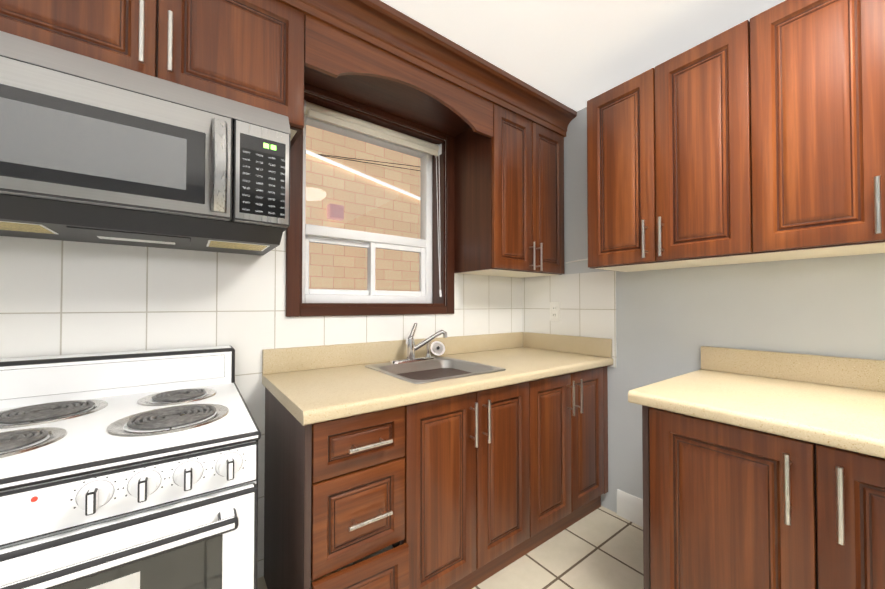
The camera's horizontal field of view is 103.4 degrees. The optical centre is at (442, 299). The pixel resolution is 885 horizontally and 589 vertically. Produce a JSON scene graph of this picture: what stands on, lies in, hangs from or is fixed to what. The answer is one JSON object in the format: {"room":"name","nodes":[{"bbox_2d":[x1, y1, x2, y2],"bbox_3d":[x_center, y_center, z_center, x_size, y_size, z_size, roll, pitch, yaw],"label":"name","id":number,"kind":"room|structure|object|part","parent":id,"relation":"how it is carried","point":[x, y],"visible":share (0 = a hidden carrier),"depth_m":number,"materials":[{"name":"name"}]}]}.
{"room":"kitchen","nodes":[
{"label":"kitchen","id":0,"kind":"room"},
{"bbox_2d":[432,155,432,303],"bbox_3d":[-0.804,0.053,1.529,3.450,2.320,0.250,1,-1,-36],"label":"wall","id":1,"kind":"structure","parent":0,"point":[432,229],"depth_m":2.08,"materials":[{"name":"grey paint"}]},
{"bbox_2d":[0,0,304,148],"bbox_3d":[-0.892,-0.796,1.080,0.824,0.406,0.369,1,-1,-36],"label":"upper cabinet","id":2,"kind":"object","parent":1,"relation":"attached to","point":[249,52],"visible":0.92,"depth_m":1.02,"materials":[{"name":"brown wood"}]},
{"bbox_2d":[0,31,290,255],"bbox_3d":[-0.890,-0.386,1.019,0.758,0.410,0.461,1,-1,-36],"label":"microwave","id":3,"kind":"object","parent":2,"relation":"attached to","point":[92,150],"visible":1,"depth_m":0.89,"materials":[{"name":"metal"}]},
{"bbox_2d":[0,91,522,578],"bbox_3d":[-0.784,0.111,1.383,3.290,2.200,0.008,1,-1,-36],"label":"wall tiles","id":4,"kind":"structure","parent":1,"relation":"attached to","point":[64,297],"depth_m":1.27,"materials":[{"name":"white tile"}]},
{"bbox_2d":[286,83,453,316],"bbox_3d":[-0.348,-0.453,1.808,0.895,1.060,0.194,1,-1,-36],"label":"window unit","id":5,"kind":"structure","parent":1,"relation":"in","point":[302,298],"depth_m":1.80,"materials":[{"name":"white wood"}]},
{"bbox_3d":[-0.387,-0.449,1.861,0.676,0.798,0.028,1,-1,-36],"label":"glass","id":6,"kind":"part","parent":5,"relation":"part of","materials":[{"name":"clear glass"}]},
{"bbox_2d":[304,100,441,296],"bbox_3d":[-0.326,-0.458,1.777,0.760,0.880,0.072,1,-1,-36],"label":"blind","id":7,"kind":"object","parent":5,"relation":"attached to","point":[328,111],"depth_m":1.82,"materials":[{"name":"fabric"}]},
{"bbox_2d":[304,14,492,137],"bbox_3d":[-0.203,-0.904,1.606,0.905,0.175,0.310,1,-1,-36],"label":"window valance","id":8,"kind":"object","parent":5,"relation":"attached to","point":[340,62],"visible":0.85,"depth_m":1.52,"materials":[{"name":"brown wood"}]},
{"bbox_2d":[262,332,521,374],"bbox_3d":[-0.091,0.258,1.871,1.572,0.100,0.020,1,-1,-36],"label":"backsplash","id":9,"kind":"structure","parent":1,"relation":"attached to","point":[337,355],"depth_m":1.68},
{"bbox_2d":[454,103,564,277],"bbox_3d":[0.408,-0.567,2.034,0.590,0.834,0.369,1,-1,-36],"label":"upper cabinet","id":10,"kind":"object","parent":1,"relation":"attached to","point":[509,198],"visible":0.98,"depth_m":1.89,"materials":[{"name":"brown wood"}]},
{"bbox_2d":[257,506,643,588],"bbox_3d":[0.158,1.183,0.078,3.700,0.177,3.800,1,-1,-36],"label":"floor","id":11,"kind":"structure","parent":0,"point":[601,547],"depth_m":1.49,"materials":[{"name":"beige tile"}]},
{"bbox_2d":[0,345,260,588],"bbox_3d":[-0.828,0.636,0.845,0.618,0.939,0.785,1,-1,-36],"label":"range","id":12,"kind":"object","parent":11,"relation":"on","point":[130,470],"visible":1,"depth_m":0.69,"materials":[{"name":"metal"}]},
{"bbox_2d":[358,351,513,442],"bbox_3d":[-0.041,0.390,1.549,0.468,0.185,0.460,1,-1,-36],"label":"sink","id":13,"kind":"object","parent":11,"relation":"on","point":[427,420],"depth_m":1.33,"materials":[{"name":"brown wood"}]},
{"bbox_2d":[262,347,612,426],"bbox_3d":[0.087,0.314,1.630,1.572,0.058,0.618,1,-1,-36],"label":"countertop","id":14,"kind":"structure","parent":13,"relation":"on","point":[323,394],"depth_m":1.26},
{"bbox_3d":[-0.231,0.424,1.036,0.291,0.162,0.058,1,-1,-36],"label":"drawer","id":15,"kind":"part","parent":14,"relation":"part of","materials":[{"name":"brown wood"}]},
{"bbox_2d":[365,341,505,383],"bbox_3d":[-0.054,0.350,1.570,0.471,0.266,0.509,1,-1,-36],"label":"sink","id":16,"kind":"object","parent":14,"relation":"in","point":[409,362],"depth_m":1.68,"materials":[{"name":"silver metal"}]},
{"bbox_2d":[628,346,884,588],"bbox_3d":[1.335,0.647,0.692,0.681,0.913,1.576,1,-1,-36],"label":"base cabinet","id":17,"kind":"object","parent":11,"relation":"on","point":[763,469],"visible":1,"depth_m":0.94,"materials":[{"name":"brown wood"}]},
{"bbox_2d":[380,0,784,111],"bbox_3d":[0.158,-1.179,0.114,3.700,0.100,3.800,1,-1,-36],"label":"ceiling","id":18,"kind":"structure","parent":0,"point":[576,55],"depth_m":1.45,"materials":[{"name":"white paint"}]},
{"bbox_2d":[538,107,884,512],"bbox_3d":[1.577,0.046,1.077,0.150,2.320,3.300,1,-1,-36],"label":"wall","id":19,"kind":"structure","parent":0,"point":[670,323],"depth_m":1.54,"materials":[{"name":"grey paint"}]},
{"bbox_2d":[278,0,576,136],"bbox_3d":[-0.415,-1.052,1.228,2.900,0.118,0.110,1,-1,-36],"label":"crown molding","id":20,"kind":"structure","parent":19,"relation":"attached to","point":[381,25],"depth_m":1.50,"materials":[{"name":"brown wood"}]},
{"bbox_2d":[522,332,612,358],"bbox_3d":[0.716,0.262,2.084,0.020,0.100,0.594,1,-1,-36],"label":"backsplash","id":21,"kind":"structure","parent":19,"relation":"attached to","point":[580,345],"depth_m":2.04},
{"bbox_2d":[522,271,616,367],"bbox_3d":[0.728,0.105,2.098,0.008,0.512,0.632,1,-1,-36],"label":"wall tiles","id":22,"kind":"structure","parent":19,"relation":"attached to","point":[587,301],"depth_m":2.04,"materials":[{"name":"white tile"}]},
{"bbox_2d":[550,302,559,320],"bbox_3d":[0.687,0.074,2.139,0.008,0.116,0.072,1,-1,-36],"label":"duplex electrical outlet","id":23,"kind":"object","parent":22,"relation":"attached to","point":[554,311],"visible":1,"depth_m":2.13,"materials":[{"name":"plastic"}]},
{"bbox_2d":[617,489,642,526],"bbox_3d":[1.035,1.053,1.661,0.014,0.128,0.410,1,-1,-36],"label":"baseboard","id":24,"kind":"structure","parent":19,"relation":"attached to","point":[629,507],"depth_m":1.77,"materials":[{"name":"white wood"}]},
{"bbox_2d":[587,0,884,271],"bbox_3d":[1.307,-0.544,1.006,0.377,0.782,1.749,1,-1,-36],"label":"upper cabinet","id":25,"kind":"object","parent":19,"relation":"attached to","point":[760,137],"visible":1,"depth_m":1.16,"materials":[{"name":"brown wood"}]},
{"label":"outside","id":26,"kind":"structure","parent":0,"visible":0},
{"bbox_2d":[306,125,419,290],"bbox_3d":[-2.447,-1.752,3.917,13.000,8.000,0.200,1,-1,-36],"label":"wall","id":27,"kind":"structure","parent":26,"point":[359,267],"depth_m":4.76,"materials":[{"name":"beige brick"}]},
{"bbox_2d":[327,203,343,220],"bbox_3d":[-1.374,-1.123,4.490,0.190,0.180,0.123,1,-1,-36],"label":"vent hood","id":28,"kind":"object","parent":27,"relation":"attached to","point":[338,212],"depth_m":4.44,"materials":[{"name":"pink"}]},
{"bbox_2d":[306,150,419,199],"bbox_3d":[-1.318,-1.777,4.574,4.804,0.824,0.038,1,-1,-36],"label":"cable","id":29,"kind":"object","parent":27,"relation":"attached to","point":[359,173],"depth_m":4.75,"materials":[{"name":"white"}]}
]}

